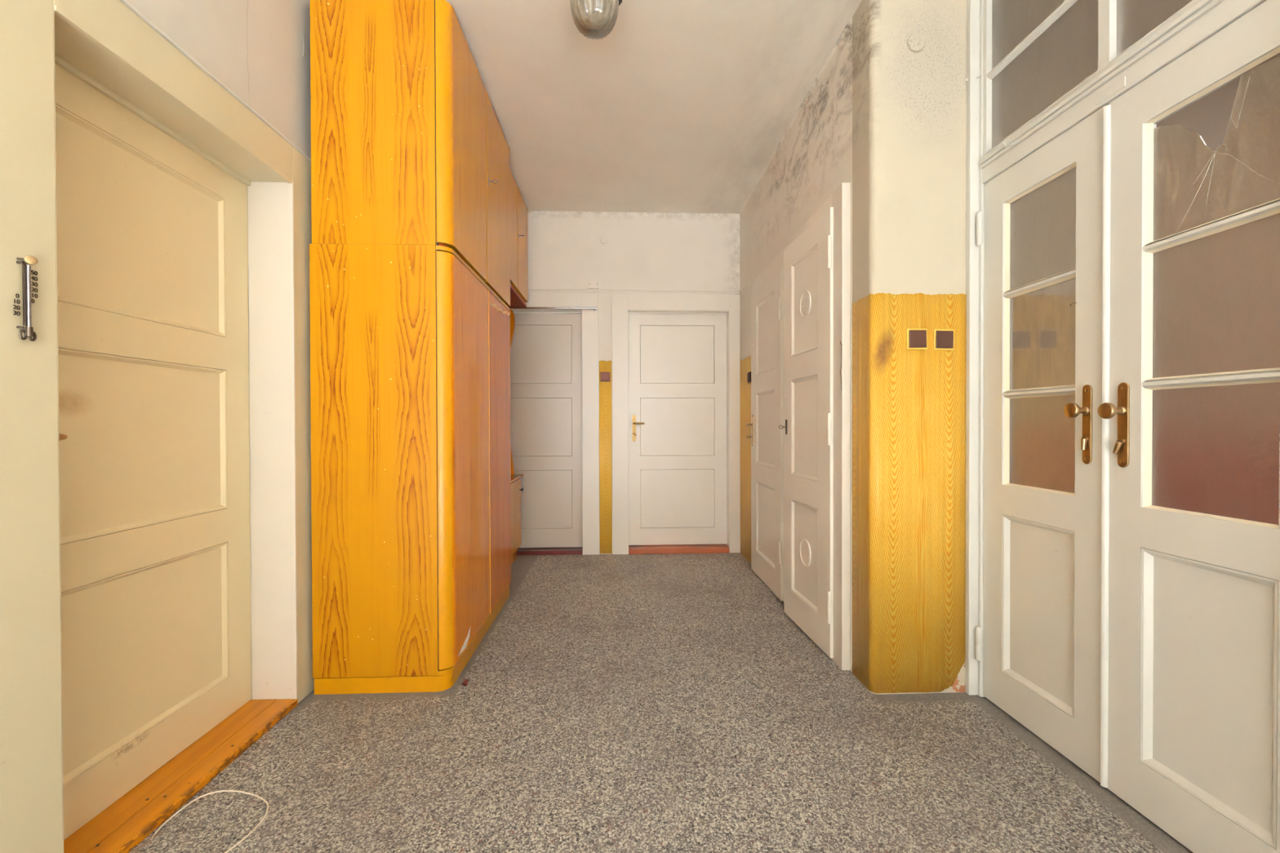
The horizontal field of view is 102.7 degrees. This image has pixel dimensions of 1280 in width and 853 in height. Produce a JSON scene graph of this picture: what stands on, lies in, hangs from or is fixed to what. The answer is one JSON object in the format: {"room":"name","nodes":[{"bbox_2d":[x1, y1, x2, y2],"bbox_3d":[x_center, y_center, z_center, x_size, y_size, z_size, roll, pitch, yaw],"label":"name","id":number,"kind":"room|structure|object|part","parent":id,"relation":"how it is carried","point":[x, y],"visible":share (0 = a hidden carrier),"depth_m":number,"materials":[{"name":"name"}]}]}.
{"room":"apartment hallway","nodes":[
{"label":"apartment hallway","id":0,"kind":"room"},
{"bbox_2d":[126,0,311,699],"bbox_3d":[-1.403,-0.324,0.040,0.242,2.855,8.600,0,0,-2],"label":"wall","id":1,"kind":"structure","parent":0,"point":[260,50],"depth_m":1.81,"materials":[{"name":"paint"}]},
{"bbox_2d":[13,255,38,341],"bbox_3d":[-1.300,-0.272,1.082,0.025,0.180,0.041,0,0,23],"label":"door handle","id":2,"kind":"object","parent":1,"relation":"attached to","point":[28,332],"visible":1,"depth_m":1.08,"materials":[{"name":"metal"}]},
{"bbox_3d":[-1.299,-0.279,1.079,0.002,0.132,0.005,0,0,-2],"label":"scale rail","id":3,"kind":"part","parent":2,"relation":"part of","materials":[{"name":"metal"}]},
{"bbox_2d":[54,63,251,839],"bbox_3d":[-1.491,0.060,1.566,0.098,2.008,0.836,0,0,-2],"label":"door","id":4,"kind":"structure","parent":1,"relation":"in","point":[153,236],"depth_m":1.55,"materials":[{"name":"beige wood"}]},
{"bbox_3d":[-1.455,0.026,1.244,0.053,0.018,0.071,0,0,-2],"label":"lever","id":5,"kind":"part","parent":4,"relation":"part of","materials":[{"name":"gold metal"}]},
{"bbox_3d":[-1.511,-0.575,1.565,0.025,0.503,0.600,0,0,-2],"label":"panel","id":6,"kind":"part","parent":4,"relation":"part of","materials":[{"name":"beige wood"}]},
{"bbox_3d":[-1.510,0.049,1.570,0.025,0.506,0.600,0,0,-2],"label":"panel","id":7,"kind":"part","parent":4,"relation":"part of","materials":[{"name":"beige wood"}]},
{"bbox_3d":[-1.508,0.674,1.575,0.025,0.500,0.600,0,0,-2],"label":"panel","id":8,"kind":"part","parent":4,"relation":"part of","materials":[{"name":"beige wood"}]},
{"bbox_2d":[0,0,314,852],"bbox_3d":[-1.408,0.000,1.562,0.178,2.183,1.165,0,0,-2],"label":"door frame","id":9,"kind":"structure","parent":1,"relation":"attached to","point":[110,46],"depth_m":1.21,"materials":[{"name":"beige wood"}]},
{"bbox_3d":[-1.316,0.008,1.072,0.018,2.175,0.160,0,0,-2],"label":"casing","id":10,"kind":"part","parent":9,"relation":"part of","materials":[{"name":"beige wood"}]},
{"bbox_3d":[-1.339,-1.015,1.564,0.018,0.137,0.840,0,0,-2],"label":"casing","id":11,"kind":"part","parent":9,"relation":"part of","materials":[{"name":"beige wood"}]},
{"bbox_3d":[-1.335,-1.088,1.556,0.026,0.008,1.165,0,0,-2],"label":"head moulding","id":12,"kind":"part","parent":9,"relation":"part of","materials":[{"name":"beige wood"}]},
{"bbox_3d":[-1.356,0.000,2.069,0.018,2.175,0.155,0,0,-2],"label":"casing","id":13,"kind":"part","parent":9,"relation":"part of","materials":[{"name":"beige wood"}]},
{"bbox_2d":[507,167,528,307],"bbox_3d":[-1.153,-1.359,3.687,0.528,0.803,0.902,0,0,-2],"label":"upper cabinet","id":14,"kind":"object","parent":1,"relation":"attached to","point":[518,209],"visible":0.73,"depth_m":3.78,"materials":[{"name":"wood"}]},
{"bbox_3d":[-0.892,-1.380,3.487,0.018,0.755,0.471,0,0,-2],"label":"door","id":15,"kind":"part","parent":14,"relation":"part of","materials":[{"name":"brown wood"}]},
{"bbox_3d":[-0.910,-1.384,3.943,0.018,0.755,0.406,0,0,-2],"label":"door","id":16,"kind":"part","parent":14,"relation":"part of","materials":[{"name":"brown wood"}]},
{"bbox_2d":[309,0,862,213],"bbox_3d":[1.292,-1.809,0.089,5.800,0.100,8.900,0,0,-2],"label":"ceiling","id":17,"kind":"structure","parent":0,"point":[683,106],"depth_m":2.70,"materials":[{"name":"paint"}]},
{"bbox_2d":[569,0,622,39],"bbox_3d":[-0.157,-1.609,1.876,0.210,0.320,0.204,0,0,-2],"label":"ceiling lamp","id":18,"kind":"object","parent":17,"relation":"attached to","point":[594,19],"visible":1,"depth_m":1.85,"materials":[{"name":"clear glass"}]},
{"bbox_2d":[527,210,739,554],"bbox_3d":[-0.429,-0.360,4.367,2.540,2.855,0.232,0,0,-2],"label":"wall","id":19,"kind":"structure","parent":0,"point":[643,251],"depth_m":4.27,"materials":[{"name":"paint"}]},
{"bbox_2d":[510,313,582,547],"bbox_3d":[-0.913,0.031,4.352,0.856,1.996,0.040,0,0,-2],"label":"door","id":20,"kind":"structure","parent":19,"relation":"in","point":[546,350],"depth_m":4.34,"materials":[{"name":"wood"}]},
{"bbox_3d":[-0.897,0.005,4.340,0.640,0.497,0.014,0,0,-2],"label":"panel","id":21,"kind":"part","parent":20,"relation":"part of","materials":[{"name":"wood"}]},
{"bbox_3d":[-0.899,-0.613,4.335,0.640,0.497,0.014,0,0,-2],"label":"panel","id":22,"kind":"part","parent":20,"relation":"part of","materials":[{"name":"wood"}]},
{"bbox_3d":[-0.896,0.619,4.344,0.640,0.499,0.014,0,0,-2],"label":"panel","id":23,"kind":"part","parent":20,"relation":"part of","materials":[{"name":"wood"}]},
{"bbox_2d":[509,306,597,311],"bbox_3d":[-0.887,-0.970,4.203,1.076,0.028,0.038,0,0,-2],"label":"door frame","id":24,"kind":"structure","parent":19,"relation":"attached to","point":[529,308],"depth_m":4.20,"materials":[{"name":"white wood"}]},
{"bbox_3d":[-0.889,-0.972,4.195,1.072,0.017,0.017,0,0,-2],"label":"rod","id":25,"kind":"part","parent":24,"relation":"part of","materials":[{"name":"white wood"}]},
{"bbox_2d":[510,293,599,555],"bbox_3d":[-0.895,-0.016,4.298,1.101,2.170,0.138,0,0,-2],"label":"door frame","id":26,"kind":"structure","parent":19,"relation":"attached to","point":[590,401],"depth_m":4.25,"materials":[{"name":"white wood"}]},
{"bbox_3d":[-0.911,-1.036,4.230,0.860,0.130,0.018,0,0,-2],"label":"head casing","id":27,"kind":"part","parent":26,"relation":"part of","materials":[{"name":"white wood"}]},
{"bbox_3d":[-0.411,-0.017,4.258,0.136,2.170,0.018,0,0,-2],"label":"casing","id":28,"kind":"part","parent":26,"relation":"part of","materials":[{"name":"white wood"}]},
{"bbox_2d":[588,279,598,288],"bbox_3d":[-0.386,-1.182,4.246,0.082,0.076,0.025,0,0,-2],"label":"junction box","id":29,"kind":"object","parent":19,"relation":"attached to","point":[593,283],"visible":1,"depth_m":4.24,"materials":[{"name":"plastic"}]},
{"bbox_2d":[600,372,609,382],"bbox_3d":[-0.289,-0.413,4.259,0.080,0.080,0.014,0,0,-2],"label":"light switch","id":30,"kind":"object","parent":19,"relation":"attached to","point":[605,376],"visible":1,"depth_m":4.25,"materials":[{"name":"brown plastic"}]},
{"bbox_2d":[599,360,612,553],"bbox_3d":[-0.287,0.256,4.273,0.103,1.616,0.002,0,0,-2],"label":"dado","id":31,"kind":"object","parent":19,"relation":"attached to","point":[605,388],"visible":1,"depth_m":4.27,"materials":[{"name":"yellow wood"}]},
{"bbox_2d":[528,280,751,293],"bbox_3d":[-0.029,-1.128,4.094,1.762,0.033,0.362,0,0,-2],"label":"cable","id":32,"kind":"object","parent":19,"relation":"attached to","point":[748,282],"visible":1,"depth_m":4.26,"materials":[{"name":"white plastic"}]},
{"bbox_2d":[612,293,740,554],"bbox_3d":[0.303,-0.020,4.347,1.074,2.170,0.138,0,0,-2],"label":"door frame","id":33,"kind":"structure","parent":19,"relation":"attached to","point":[623,304],"depth_m":4.27,"materials":[{"name":"white wood"}]},
{"bbox_3d":[-0.165,-0.018,4.268,0.132,2.170,0.018,0,0,-2],"label":"casing","id":34,"kind":"part","parent":33,"relation":"part of","materials":[{"name":"white wood"}]},
{"bbox_3d":[0.323,-1.039,4.280,0.850,0.130,0.018,0,0,-2],"label":"head casing","id":35,"kind":"part","parent":33,"relation":"part of","materials":[{"name":"white wood"}]},
{"bbox_3d":[0.796,-0.021,4.307,0.092,2.170,0.018,0,0,-2],"label":"casing","id":36,"kind":"part","parent":33,"relation":"part of","materials":[{"name":"white wood"}]},
{"bbox_2d":[627,314,726,545],"bbox_3d":[0.322,0.021,4.370,0.846,1.984,0.094,0,0,-2],"label":"door","id":37,"kind":"structure","parent":19,"relation":"in","point":[677,362],"depth_m":4.38,"materials":[{"name":"white wood"}]},
{"bbox_3d":[-0.051,0.014,4.359,0.031,0.228,0.006,0,0,-2],"label":"handle plate","id":38,"kind":"part","parent":37,"relation":"part of","materials":[{"name":"gold metal"}]},
{"bbox_3d":[0.322,0.618,4.389,0.638,0.503,0.014,0,0,-2],"label":"panel","id":39,"kind":"part","parent":37,"relation":"part of","materials":[{"name":"white wood"}]},
{"bbox_3d":[0.321,0.002,4.384,0.638,0.497,0.014,0,0,-2],"label":"panel","id":40,"kind":"part","parent":37,"relation":"part of","materials":[{"name":"white wood"}]},
{"bbox_3d":[0.319,-0.617,4.379,0.638,0.497,0.014,0,0,-2],"label":"panel","id":41,"kind":"part","parent":37,"relation":"part of","materials":[{"name":"white wood"}]},
{"bbox_2d":[130,552,1192,852],"bbox_3d":[1.300,1.156,0.112,5.800,0.120,8.900,0,0,-2],"label":"floor","id":42,"kind":"structure","parent":0,"point":[670,703],"depth_m":1.68,"materials":[{"name":"carpet"}]},
{"bbox_2d":[129,826,166,852],"bbox_3d":[-1.286,1.086,1.336,0.038,0.012,0.099,0,0,-2],"label":"dust fluff","id":43,"kind":"object","parent":42,"relation":"on","point":[156,834],"visible":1,"depth_m":1.34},
{"bbox_2d":[63,698,297,852],"bbox_3d":[-1.420,1.078,1.568,0.204,0.027,0.853,0,0,-2],"label":"threshold","id":44,"kind":"object","parent":42,"relation":"on","point":[120,828],"visible":0.94,"depth_m":1.53,"materials":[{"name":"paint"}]},
{"bbox_2d":[151,790,268,852],"bbox_3d":[-1.151,1.084,1.385,0.338,0.012,0.241,0,1,42],"label":"loose cable","id":45,"kind":"object","parent":42,"relation":"on","point":[235,791],"visible":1,"depth_m":1.45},
{"bbox_2d":[309,243,511,694],"bbox_3d":[-1.073,0.170,2.653,0.560,1.824,1.153,0,0,-2],"label":"wardrobe","id":46,"kind":"object","parent":42,"relation":"on","point":[410,347],"visible":1,"depth_m":2.08,"materials":[{"name":"brown wood"}]},
{"bbox_2d":[310,0,510,306],"bbox_3d":[-1.072,-1.243,2.644,0.554,1.000,1.151,0,0,-2],"label":"upper cabinet","id":47,"kind":"object","parent":46,"relation":"on","point":[408,140],"visible":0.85,"depth_m":2.07,"materials":[{"name":"wood"}]},
{"bbox_3d":[-0.812,-1.247,2.364,0.056,0.988,0.571,0,0,-2],"label":"door","id":48,"kind":"part","parent":47,"relation":"part of","materials":[{"name":"orange wood"}]},
{"bbox_3d":[-0.818,-1.252,2.947,0.018,0.988,0.562,0,0,-2],"label":"door","id":49,"kind":"part","parent":47,"relation":"part of","materials":[{"name":"brown wood"}]},
{"bbox_3d":[-0.811,0.139,2.393,0.054,1.710,0.611,0,0,-2],"label":"door","id":50,"kind":"part","parent":46,"relation":"part of","materials":[{"name":"orange wood"}]},
{"bbox_3d":[-0.817,0.134,2.974,0.018,1.710,0.528,0,0,-2],"label":"door","id":51,"kind":"part","parent":46,"relation":"part of","materials":[{"name":"orange wood"}]},
{"bbox_2d":[462,679,468,685],"bbox_3d":[-0.737,1.083,2.165,0.022,0.004,0.050,0,0,-2],"label":"chip","id":52,"kind":"object","parent":42,"relation":"on","point":[465,682],"visible":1,"depth_m":2.16,"materials":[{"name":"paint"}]},
{"bbox_2d":[509,309,523,564],"bbox_3d":[-1.173,0.059,3.703,0.505,2.030,0.915,0,0,-2],"label":"cabinet","id":53,"kind":"object","parent":42,"relation":"on","point":[516,540],"visible":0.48,"depth_m":3.99,"materials":[{"name":"brown wood"}]},
{"bbox_3d":[-0.963,0.690,3.937,0.016,0.540,0.416,0,0,-2],"label":"door","id":54,"kind":"part","parent":53,"relation":"part of","materials":[{"name":"beige wood"}]},
{"bbox_2d":[516,546,582,555],"bbox_3d":[-0.909,1.052,4.320,0.856,0.034,0.150,0,0,-2],"label":"threshold","id":55,"kind":"object","parent":42,"relation":"on","point":[571,550],"visible":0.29,"depth_m":4.26,"materials":[{"name":"paint"}]},
{"bbox_2d":[628,544,728,554],"bbox_3d":[0.326,1.042,4.364,0.846,0.046,0.162,0,0,-2],"label":"threshold","id":56,"kind":"object","parent":42,"relation":"on","point":[665,548],"visible":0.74,"depth_m":4.29,"materials":[{"name":"wood"}]},
{"bbox_2d":[738,0,966,694],"bbox_3d":[1.271,-0.333,0.199,0.542,2.855,8.700,0,0,-2],"label":"wall","id":57,"kind":"structure","parent":0,"point":[884,118],"depth_m":2.06,"materials":[{"name":"paint"}]},
{"bbox_2d":[740,355,751,563],"bbox_3d":[0.854,0.255,4.078,0.002,1.614,0.475,0,0,-2],"label":"dado","id":58,"kind":"object","parent":57,"relation":"attached to","point":[745,364],"visible":0.72,"depth_m":4.12,"materials":[{"name":"yellow wood"}]},
{"bbox_2d":[746,371,751,382],"bbox_3d":[0.848,-0.383,3.980,0.014,0.080,0.080,0,0,-2],"label":"light switch","id":59,"kind":"object","parent":57,"relation":"attached to","point":[748,375],"visible":0.94,"depth_m":3.95,"materials":[{"name":"brown plastic"}]},
{"bbox_2d":[746,265,783,600],"bbox_3d":[0.821,0.041,3.440,0.076,2.036,0.703,0,0,-2],"label":"door","id":60,"kind":"structure","parent":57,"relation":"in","point":[767,300],"depth_m":3.40,"materials":[{"name":"white wood"}]},
{"bbox_3d":[0.824,0.029,3.737,0.006,0.230,0.030,0,0,-2],"label":"handle plate","id":61,"kind":"part","parent":60,"relation":"part of","materials":[{"name":"gold metal"}]},
{"bbox_3d":[0.851,0.645,3.444,0.020,0.504,0.442,0,0,-2],"label":"panel","id":62,"kind":"part","parent":60,"relation":"part of","materials":[{"name":"white wood"}]},
{"bbox_3d":[0.849,0.014,3.439,0.020,0.498,0.442,0,0,-2],"label":"panel","id":63,"kind":"part","parent":60,"relation":"part of","materials":[{"name":"white wood"}]},
{"bbox_3d":[0.847,-0.610,3.434,0.020,0.498,0.442,0,0,-2],"label":"panel","id":64,"kind":"part","parent":60,"relation":"part of","materials":[{"name":"white wood"}]},
{"bbox_2d":[751,182,850,670],"bbox_3d":[0.877,-0.002,3.046,0.039,2.152,1.585,0,0,-2],"label":"door frame","id":65,"kind":"structure","parent":57,"relation":"attached to","point":[840,199],"depth_m":2.26,"materials":[{"name":"white wood"}]},
{"bbox_3d":[0.854,-0.006,3.811,0.022,2.148,0.055,0,0,-2],"label":"casing","id":66,"kind":"part","parent":65,"relation":"part of","materials":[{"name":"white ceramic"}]},
{"bbox_3d":[0.867,-1.018,3.441,0.022,0.118,0.670,0,0,-2],"label":"head casing","id":67,"kind":"part","parent":65,"relation":"part of","materials":[{"name":"white wood"}]},
{"bbox_3d":[0.885,0.000,3.054,0.022,2.148,0.120,0,0,-2],"label":"casing","id":68,"kind":"part","parent":65,"relation":"part of","materials":[{"name":"white wood"}]},
{"bbox_3d":[0.892,-1.019,2.641,0.037,0.112,0.570,0,0,-2],"label":"head casing","id":69,"kind":"part","parent":65,"relation":"part of","materials":[{"name":"white wood"}]},
{"bbox_3d":[0.907,0.004,2.309,0.039,2.152,0.110,0,0,-2],"label":"casing","id":70,"kind":"part","parent":65,"relation":"part of","materials":[{"name":"white wood"}]},
{"bbox_2d":[783,207,833,657],"bbox_3d":[0.852,0.030,2.623,0.045,2.071,0.599,0,0,-5],"label":"door","id":71,"kind":"structure","parent":57,"relation":"in","point":[808,260],"depth_m":2.58,"materials":[{"name":"white wood"}]},
{"bbox_3d":[0.823,0.003,2.878,0.004,0.085,0.020,0,0,-5],"label":"lock plate","id":72,"kind":"part","parent":71,"relation":"part of","materials":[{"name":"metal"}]},
{"bbox_3d":[0.859,0.655,2.654,0.022,0.505,0.337,0,0,-5],"label":"panel","id":73,"kind":"part","parent":71,"relation":"part of","materials":[{"name":"white wood"}]},
{"bbox_3d":[0.857,0.007,2.649,0.022,0.520,0.337,0,0,-5],"label":"panel","id":74,"kind":"part","parent":71,"relation":"part of","materials":[{"name":"white wood"}]},
{"bbox_3d":[0.855,-0.634,2.644,0.022,0.507,0.337,0,0,-5],"label":"panel","id":75,"kind":"part","parent":71,"relation":"part of","materials":[{"name":"white wood"}]},
{"bbox_2d":[800,538,811,566],"bbox_3d":[0.857,0.654,2.650,0.010,0.142,0.134,0,0,-5],"label":"vent","id":76,"kind":"object","parent":71,"relation":"attached to","point":[805,544],"depth_m":2.64,"materials":[{"name":"white plastic"}]},
{"bbox_2d":[800,289,811,317],"bbox_3d":[0.853,-0.633,2.640,0.010,0.142,0.134,0,0,-5],"label":"vent","id":77,"kind":"object","parent":71,"relation":"attached to","point":[805,295],"depth_m":2.63,"materials":[{"name":"white plastic"}]},
{"bbox_2d":[840,341,842,391],"bbox_3d":[0.883,-0.266,2.246,0.009,0.220,0.015,0,1,31],"label":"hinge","id":78,"kind":"object","parent":57,"relation":"attached to","point":[840,341],"visible":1,"depth_m":2.24,"materials":[{"name":"metal"}]},
{"bbox_2d":[852,293,966,693],"bbox_3d":[1.122,0.269,2.149,0.389,1.614,0.172,0,0,-2],"label":"dado","id":79,"kind":"object","parent":57,"relation":"attached to","point":[908,406],"visible":1,"depth_m":2.06,"materials":[{"name":"yellow wood"}]},
{"bbox_2d":[906,32,925,52],"bbox_3d":[1.104,-1.535,2.044,0.072,0.072,0.012,0,0,-2],"label":"junction box","id":80,"kind":"object","parent":57,"relation":"attached to","point":[916,42],"depth_m":2.04,"materials":[{"name":"paint"}]},
{"bbox_2d":[906,328,927,349],"bbox_3d":[1.112,-0.351,2.051,0.085,0.085,0.012,0,0,-2],"label":"light switch","id":81,"kind":"object","parent":57,"relation":"attached to","point":[917,339],"visible":1,"depth_m":2.04,"materials":[{"name":"brown plastic"}]},
{"bbox_2d":[933,328,954,350],"bbox_3d":[1.222,-0.349,2.055,0.085,0.085,0.012,0,0,-2],"label":"light switch","id":82,"kind":"object","parent":57,"relation":"attached to","point":[943,339],"visible":1,"depth_m":2.05,"materials":[{"name":"brown plastic"}]},
{"bbox_2d":[975,104,1111,787],"bbox_3d":[1.363,0.059,1.774,0.102,2.028,0.529,0,0,-2],"label":"door","id":83,"kind":"structure","parent":57,"relation":"in","point":[1046,282],"depth_m":1.73,"materials":[{"name":"white wood"}]},
{"bbox_3d":[1.391,0.631,1.783,0.030,0.597,0.309,0,0,-2],"label":"panel","id":84,"kind":"part","parent":83,"relation":"part of","materials":[{"name":"white wood"}]},
{"bbox_3d":[1.396,0.055,1.778,0.004,0.324,0.303,0,0,-2],"label":"glass pane","id":85,"kind":"part","parent":83,"relation":"part of","materials":[{"name":"brown"}]},
{"bbox_3d":[1.395,-0.307,1.776,0.004,0.349,0.303,0,0,-2],"label":"glass pane","id":86,"kind":"part","parent":83,"relation":"part of","materials":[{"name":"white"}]},
{"bbox_3d":[1.394,-0.672,1.773,0.004,0.329,0.303,0,0,-2],"label":"glass pane","id":87,"kind":"part","parent":83,"relation":"part of","materials":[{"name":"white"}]},
{"bbox_3d":[1.348,-0.050,1.575,0.056,0.047,0.047,0,0,-2],"label":"knob","id":88,"kind":"part","parent":83,"relation":"part of","materials":[{"name":"gold metal"}]},
{"bbox_3d":[1.379,-0.006,1.577,0.006,0.245,0.029,0,0,-2],"label":"handle plate","id":89,"kind":"part","parent":83,"relation":"part of","materials":[{"name":"gold metal"}]},
{"bbox_2d":[964,0,1213,164],"bbox_3d":[1.369,-1.366,1.533,0.090,0.700,1.048,0,0,-2],"label":"window","id":90,"kind":"structure","parent":57,"relation":"in","point":[1039,56],"depth_m":1.72,"materials":[{"name":"white wood"}]},
{"bbox_3d":[1.388,-1.532,1.767,0.004,0.306,0.474,0,0,-2],"label":"glass pane","id":91,"kind":"part","parent":90,"relation":"part of","materials":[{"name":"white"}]},
{"bbox_3d":[1.389,-1.215,1.770,0.004,0.291,0.474,0,0,-2],"label":"glass pane","id":92,"kind":"part","parent":90,"relation":"part of","materials":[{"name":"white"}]},
{"bbox_3d":[1.410,-1.211,1.268,0.004,0.291,0.473,0,0,-2],"label":"glass pane","id":93,"kind":"part","parent":90,"relation":"part of","materials":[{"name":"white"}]},
{"bbox_2d":[964,0,1266,697],"bbox_3d":[1.388,-0.316,1.533,0.100,2.800,1.074,0,0,-2],"label":"door frame","id":94,"kind":"structure","parent":57,"relation":"attached to","point":[1215,15],"depth_m":2.03,"materials":[{"name":"white wood"}]},
{"bbox_3d":[1.367,-0.320,2.049,0.100,2.800,0.040,0,0,-2],"label":"frame post","id":95,"kind":"part","parent":94,"relation":"part of","materials":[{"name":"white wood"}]},
{"bbox_3d":[1.374,-0.979,1.495,0.003,0.028,0.090,0,0,-2],"label":"strike plate","id":96,"kind":"part","parent":94,"relation":"part of","materials":[{"name":"white wood"}]},
{"bbox_2d":[1097,0,1279,852],"bbox_3d":[1.384,0.062,1.268,0.102,2.028,0.495,0,0,-2],"label":"door","id":97,"kind":"structure","parent":57,"relation":"in","point":[1193,410],"depth_m":1.30,"materials":[{"name":"white wood"}]},
{"bbox_3d":[1.352,-0.045,1.462,0.056,0.047,0.047,0,0,-2],"label":"knob","id":98,"kind":"part","parent":97,"relation":"part of","materials":[{"name":"gold metal"}]},
{"bbox_3d":[1.383,-0.005,1.464,0.006,0.243,0.031,0,0,-2],"label":"handle plate","id":99,"kind":"part","parent":97,"relation":"part of","materials":[{"name":"gold metal"}]},
{"bbox_3d":[1.411,0.635,1.274,0.030,0.597,0.298,0,0,-2],"label":"panel","id":100,"kind":"part","parent":97,"relation":"part of","materials":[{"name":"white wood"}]},
{"bbox_3d":[1.416,0.059,1.270,0.004,0.324,0.292,0,0,-2],"label":"glass pane","id":101,"kind":"part","parent":97,"relation":"part of","materials":[{"name":"brown"}]},
{"bbox_3d":[1.415,-0.303,1.268,0.004,0.349,0.292,0,0,-2],"label":"glass pane","id":102,"kind":"part","parent":97,"relation":"part of","materials":[{"name":"brown"}]},
{"bbox_3d":[1.414,-0.668,1.265,0.004,0.327,0.290,0,0,-2],"label":"glass pane","id":103,"kind":"part","parent":97,"relation":"part of","materials":[{"name":"brown"}]},
{"bbox_2d":[1155,76,1240,151],"bbox_3d":[1.160,-0.338,0.971,6.000,2.855,7.350,0,0,-2],"label":"wall","id":104,"kind":"structure","parent":0,"point":[1209,117],"depth_m":2.19,"materials":[{"name":"paint"}]}
]}

